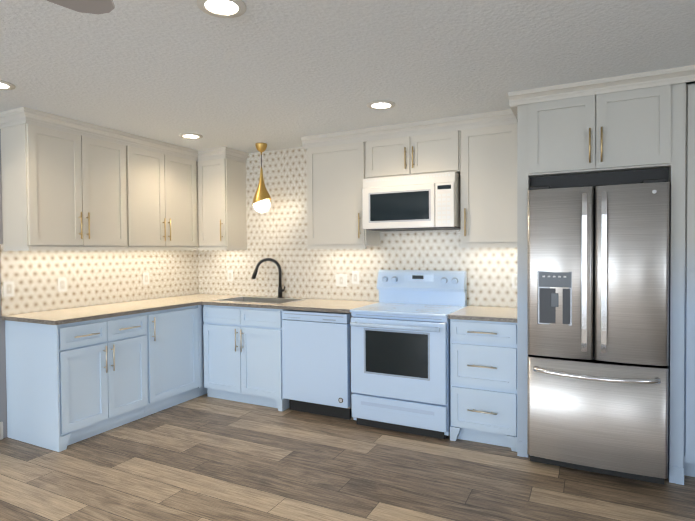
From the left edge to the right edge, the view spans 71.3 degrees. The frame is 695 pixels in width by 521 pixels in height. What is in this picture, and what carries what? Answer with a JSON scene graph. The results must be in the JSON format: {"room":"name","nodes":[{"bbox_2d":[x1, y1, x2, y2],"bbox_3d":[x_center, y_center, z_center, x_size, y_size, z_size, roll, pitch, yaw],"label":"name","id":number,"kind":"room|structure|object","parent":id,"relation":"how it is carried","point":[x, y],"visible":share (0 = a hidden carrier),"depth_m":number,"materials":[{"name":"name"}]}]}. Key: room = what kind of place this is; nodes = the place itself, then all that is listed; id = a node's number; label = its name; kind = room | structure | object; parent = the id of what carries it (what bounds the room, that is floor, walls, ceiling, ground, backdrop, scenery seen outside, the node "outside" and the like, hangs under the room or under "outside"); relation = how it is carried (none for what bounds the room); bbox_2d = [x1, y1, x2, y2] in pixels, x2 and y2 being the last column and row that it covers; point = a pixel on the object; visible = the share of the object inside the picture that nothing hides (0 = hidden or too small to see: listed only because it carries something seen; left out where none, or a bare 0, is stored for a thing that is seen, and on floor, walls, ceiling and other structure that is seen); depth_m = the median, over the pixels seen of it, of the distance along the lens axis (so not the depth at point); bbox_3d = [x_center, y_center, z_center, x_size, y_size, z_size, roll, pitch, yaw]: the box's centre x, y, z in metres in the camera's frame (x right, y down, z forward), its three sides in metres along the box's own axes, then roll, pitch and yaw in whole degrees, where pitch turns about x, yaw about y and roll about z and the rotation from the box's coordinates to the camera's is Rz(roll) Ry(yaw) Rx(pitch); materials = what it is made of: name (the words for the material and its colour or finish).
{"room":"kitchen","nodes":[
{"label":"kitchen","id":0,"kind":"room"},
{"bbox_2d":[0,129,190,437],"bbox_3d":[-3.550,0.167,1.751,0.100,2.400,8.200,0,1,27],"label":"wall","id":1,"kind":"structure","parent":0,"point":[3,407],"depth_m":3.60,"materials":[{"name":"grey paint"}]},
{"bbox_2d":[0,422,2,439],"bbox_3d":[-3.340,1.295,2.046,0.014,0.130,3.470,0,1,27],"label":"baseboard","id":2,"kind":"structure","parent":1,"relation":"attached to","point":[1,430],"depth_m":3.58,"materials":[{"name":"white paint"}]},
{"bbox_2d":[1,123,127,250],"bbox_3d":[-2.215,-0.535,3.877,0.360,0.917,0.826,0,1,27],"label":"upper cabinet","id":3,"kind":"object","parent":1,"relation":"attached to","point":[63,191],"visible":1,"depth_m":3.67,"materials":[{"name":"paint"}]},
{"bbox_2d":[0,107,197,160],"bbox_3d":[-1.963,-1.044,4.373,0.360,0.102,2.037,0,1,27],"label":"crown molding","id":4,"kind":"structure","parent":1,"relation":"attached to","point":[17,116],"depth_m":3.84,"materials":[{"name":"white paint"}]},
{"bbox_2d":[0,244,198,315],"bbox_3d":[-2.111,0.123,4.482,0.008,0.529,2.012,0,1,27],"label":"wall tile","id":5,"kind":"structure","parent":1,"relation":"attached to","point":[99,277],"depth_m":4.23,"materials":[{"name":"white tile"}]},
{"bbox_2d":[3,281,13,296],"bbox_3d":[-2.534,0.213,3.626,0.008,0.116,0.075,0,1,27],"label":"electrical outlet plate","id":6,"kind":"object","parent":5,"relation":"attached to","point":[8,288],"visible":1,"depth_m":3.62,"materials":[{"name":"white plastic"}]},
{"bbox_2d":[58,278,66,291],"bbox_3d":[-2.349,0.200,3.992,0.008,0.116,0.075,0,1,27],"label":"electrical outlet plate","id":7,"kind":"object","parent":5,"relation":"attached to","point":[62,284],"visible":1,"depth_m":3.99,"materials":[{"name":"white plastic"}]},
{"bbox_2d":[143,273,148,284],"bbox_3d":[-1.971,0.178,4.742,0.008,0.116,0.075,0,1,27],"label":"electrical outlet plate","id":8,"kind":"object","parent":5,"relation":"attached to","point":[145,278],"visible":1,"depth_m":4.73,"materials":[{"name":"white plastic"}]},
{"bbox_2d":[125,145,197,250],"bbox_3d":[-1.842,-0.552,4.616,0.360,0.917,0.826,0,1,27],"label":"upper cabinet","id":9,"kind":"object","parent":1,"relation":"attached to","point":[161,201],"visible":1,"depth_m":4.50,"materials":[{"name":"paint"}]},
{"bbox_2d":[0,393,694,520],"bbox_3d":[-0.639,1.425,0.311,6.600,0.100,8.400,0,1,27],"label":"floor","id":10,"kind":"structure","parent":0,"point":[204,457],"depth_m":2.93,"materials":[{"name":"brown wood"}]},
{"bbox_2d":[5,312,147,451],"bbox_3d":[-2.086,0.875,3.813,0.655,0.884,0.764,0,1,27],"label":"base cabinet","id":11,"kind":"object","parent":10,"relation":"on","point":[67,384],"visible":0.94,"depth_m":3.54,"materials":[{"name":"paint"}]},
{"bbox_2d":[144,305,207,416],"bbox_3d":[-1.637,0.854,4.703,0.655,0.884,1.228,0,1,27],"label":"base cabinet","id":12,"kind":"object","parent":10,"relation":"on","point":[175,356],"visible":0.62,"depth_m":4.29,"materials":[{"name":"paint"}]},
{"bbox_2d":[2,298,197,324],"bbox_3d":[-1.972,0.411,4.045,0.633,0.030,1.350,0,1,27],"label":"countertop","id":13,"kind":"structure","parent":12,"relation":"on","point":[102,311],"depth_m":3.83,"materials":[{"name":"stone"}]},
{"bbox_2d":[165,294,378,312],"bbox_3d":[-0.823,0.393,4.592,2.190,0.030,0.663,0,1,27],"label":"countertop","id":14,"kind":"structure","parent":12,"relation":"on","point":[322,305],"depth_m":4.31,"materials":[{"name":"stone"}]},
{"bbox_2d":[213,296,306,303],"bbox_3d":[-0.833,0.483,4.617,0.774,0.218,0.444,0,1,27],"label":"sink basin","id":15,"kind":"object","parent":14,"relation":"in","point":[268,300],"visible":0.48,"depth_m":4.79,"materials":[{"name":"silver metal"}]},
{"bbox_2d":[251,258,284,297],"bbox_3d":[-0.776,0.174,4.818,0.343,0.397,0.166,0,1,27],"label":"faucet","id":16,"kind":"object","parent":14,"relation":"on","point":[280,289],"visible":1,"depth_m":4.81,"materials":[{"name":"black metal"}]},
{"bbox_2d":[203,305,288,410],"bbox_3d":[-0.831,0.850,4.619,0.893,0.884,0.655,0,1,27],"label":"base cabinet","id":17,"kind":"object","parent":10,"relation":"on","point":[243,363],"visible":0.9,"depth_m":4.34,"materials":[{"name":"paint"}]},
{"bbox_2d":[282,310,352,419],"bbox_3d":[-0.148,0.858,4.274,0.625,0.872,0.600,0,1,27],"label":"dishwasher","id":18,"kind":"object","parent":10,"relation":"on","point":[316,353],"visible":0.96,"depth_m":4.00,"materials":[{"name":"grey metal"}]},
{"bbox_2d":[350,270,466,438],"bbox_3d":[0.492,0.694,3.890,0.774,1.207,0.703,0,1,27],"label":"range","id":19,"kind":"object","parent":10,"relation":"on","point":[400,356],"visible":0.98,"depth_m":3.67,"materials":[{"name":"white metal"}]},
{"bbox_2d":[450,319,516,451],"bbox_3d":[1.080,0.856,3.655,0.470,0.884,0.655,0,1,27],"label":"drawers","id":20,"kind":"object","parent":10,"relation":"on","point":[483,381],"visible":0.94,"depth_m":3.40,"materials":[{"name":"paint"}]},
{"bbox_2d":[448,306,516,322],"bbox_3d":[1.077,0.398,3.649,0.472,0.030,0.633,0,1,27],"label":"countertop","id":21,"kind":"structure","parent":20,"relation":"on","point":[479,313],"depth_m":3.48,"materials":[{"name":"stone"}]},
{"bbox_2d":[527,179,668,484],"bbox_3d":[1.635,0.415,3.217,0.756,1.775,0.862,0,1,27],"label":"fridge","id":22,"kind":"object","parent":10,"relation":"on","point":[597,318],"visible":1,"depth_m":2.88,"materials":[{"name":"grey metal"}]},
{"bbox_2d":[517,83,685,484],"bbox_3d":[1.682,0.133,3.288,0.924,2.335,0.738,0,1,27],"label":"surround","id":23,"kind":"object","parent":10,"relation":"on","point":[635,136],"visible":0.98,"depth_m":2.94,"materials":[{"name":"paint"}]},
{"bbox_2d":[683,83,694,476],"bbox_3d":[2.402,0.134,2.958,0.660,2.335,0.678,0,1,27],"label":"pantry","id":24,"kind":"object","parent":10,"relation":"on","point":[689,388],"visible":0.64,"depth_m":2.83,"materials":[{"name":"paint"}]},
{"bbox_2d":[0,0,694,152],"bbox_3d":[-0.657,-1.075,0.263,6.600,0.100,8.400,0,1,27],"label":"ceiling","id":25,"kind":"structure","parent":0,"point":[278,74],"depth_m":2.58,"materials":[{"name":"white paint"}]},
{"bbox_2d":[0,80,15,89],"bbox_3d":[-2.123,-1.061,2.921,0.200,0.010,0.200,0,1,27],"label":"recessed light","id":26,"kind":"object","parent":25,"relation":"in","point":[4,85],"visible":0.98,"depth_m":2.95,"materials":[{"name":"white paint"}]},
{"bbox_2d":[47,0,114,13],"bbox_3d":[-1.064,-0.849,0.899,1.001,0.369,1.001,-1,1,-16],"label":"ceiling fan","id":27,"kind":"object","parent":25,"relation":"hanging from","point":[95,6],"visible":1,"depth_m":1.45,"materials":[{"name":"silver metal"}]},
{"bbox_2d":[179,133,202,138],"bbox_3d":[-1.377,-1.092,4.259,0.200,0.010,0.200,0,1,27],"label":"recessed light","id":28,"kind":"object","parent":25,"relation":"in","point":[190,135],"visible":1,"depth_m":4.24,"materials":[{"name":"white paint"}]},
{"bbox_2d":[197,0,245,17],"bbox_3d":[-0.521,-1.054,2.010,0.200,0.010,0.200,0,1,27],"label":"recessed light","id":29,"kind":"object","parent":25,"relation":"in","point":[226,8],"visible":1,"depth_m":2.02,"materials":[{"name":"white paint"}]},
{"bbox_2d":[252,143,270,212],"bbox_3d":[-0.817,-0.781,4.608,0.176,0.652,0.176,0,1,27],"label":"pendant lamp","id":30,"kind":"object","parent":25,"relation":"hanging from","point":[261,201],"visible":1,"depth_m":4.57,"materials":[{"name":"gold metal"}]},
{"bbox_2d":[367,100,394,109],"bbox_3d":[0.235,-1.087,3.392,0.200,0.010,0.200,0,1,27],"label":"recessed light","id":31,"kind":"object","parent":25,"relation":"in","point":[381,104],"visible":1,"depth_m":3.38,"materials":[{"name":"white paint"}]},
{"bbox_2d":[218,185,605,307],"bbox_3d":[1.221,0.090,3.991,6.600,2.400,0.100,0,1,27],"label":"wall","id":32,"kind":"structure","parent":0,"point":[378,301],"depth_m":4.42,"materials":[{"name":"grey paint"}]},
{"bbox_2d":[196,162,198,246],"bbox_3d":[-1.602,-0.580,5.151,0.306,0.885,0.341,0,1,27],"label":"cabinet filler","id":33,"kind":"object","parent":32,"relation":"attached to","point":[197,201],"visible":0.14,"depth_m":4.95,"materials":[{"name":"paint"}]},
{"bbox_2d":[198,158,246,249],"bbox_3d":[-1.302,-0.563,4.990,0.372,0.917,0.360,0,1,27],"label":"upper cabinet","id":34,"kind":"object","parent":32,"relation":"attached to","point":[222,225],"visible":0.98,"depth_m":4.88,"materials":[{"name":"paint"}]},
{"bbox_2d":[307,142,379,248],"bbox_3d":[-0.048,-0.560,4.357,0.582,0.917,0.360,0,1,27],"label":"upper cabinet","id":35,"kind":"object","parent":32,"relation":"attached to","point":[336,175],"visible":0.96,"depth_m":4.23,"materials":[{"name":"paint"}]},
{"bbox_2d":[198,147,516,307],"bbox_3d":[-0.117,-0.370,4.596,3.463,1.483,0.008,0,1,27],"label":"wall tile","id":36,"kind":"structure","parent":32,"relation":"attached to","point":[277,231],"depth_m":4.74,"materials":[{"name":"white tile"}]},
{"bbox_2d":[227,270,232,280],"bbox_3d":[-1.252,0.164,5.171,0.075,0.116,0.008,0,1,27],"label":"electrical outlet plate","id":37,"kind":"object","parent":36,"relation":"attached to","point":[230,275],"visible":1,"depth_m":5.17,"materials":[{"name":"white plastic"}]},
{"bbox_2d":[336,274,346,286],"bbox_3d":[-0.059,0.188,4.570,0.118,0.116,0.008,0,1,27],"label":"electrical outlet plate","id":38,"kind":"object","parent":36,"relation":"attached to","point":[341,280],"visible":1,"depth_m":4.57,"materials":[{"name":"white plastic"}]},
{"bbox_2d":[352,271,358,283],"bbox_3d":[0.073,0.160,4.502,0.072,0.116,0.008,0,1,27],"label":"electrical outlet plate","id":39,"kind":"object","parent":36,"relation":"attached to","point":[355,277],"visible":1,"depth_m":4.50,"materials":[{"name":"white plastic"}]},
{"bbox_2d":[512,274,516,288],"bbox_3d":[1.348,0.167,3.859,0.075,0.116,0.008,0,1,27],"label":"electrical outlet plate","id":40,"kind":"object","parent":36,"relation":"attached to","point":[514,281],"visible":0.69,"depth_m":3.87,"materials":[{"name":"white plastic"}]},
{"bbox_2d":[366,130,459,178],"bbox_3d":[0.569,-0.855,4.039,0.800,0.323,0.360,0,1,27],"label":"upper cabinet","id":41,"kind":"object","parent":32,"relation":"attached to","point":[422,154],"visible":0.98,"depth_m":3.89,"materials":[{"name":"paint"}]},
{"bbox_2d":[362,172,460,231],"bbox_3d":[0.557,-0.466,4.012,0.764,0.423,0.431,0,1,27],"label":"microwave","id":42,"kind":"object","parent":41,"relation":"attached to","point":[423,202],"visible":1,"depth_m":3.81,"materials":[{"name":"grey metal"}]},
{"bbox_2d":[196,65,694,162],"bbox_3d":[0.429,-1.051,3.877,5.078,0.102,0.753,0,1,27],"label":"crown molding","id":43,"kind":"structure","parent":32,"relation":"attached to","point":[478,120],"depth_m":3.59,"materials":[{"name":"white paint"}]},
{"bbox_2d":[460,124,516,247],"bbox_3d":[1.131,-0.557,3.762,0.448,0.917,0.360,0,1,27],"label":"upper cabinet","id":44,"kind":"object","parent":32,"relation":"attached to","point":[488,185],"visible":0.94,"depth_m":3.64,"materials":[{"name":"paint"}]}
]}

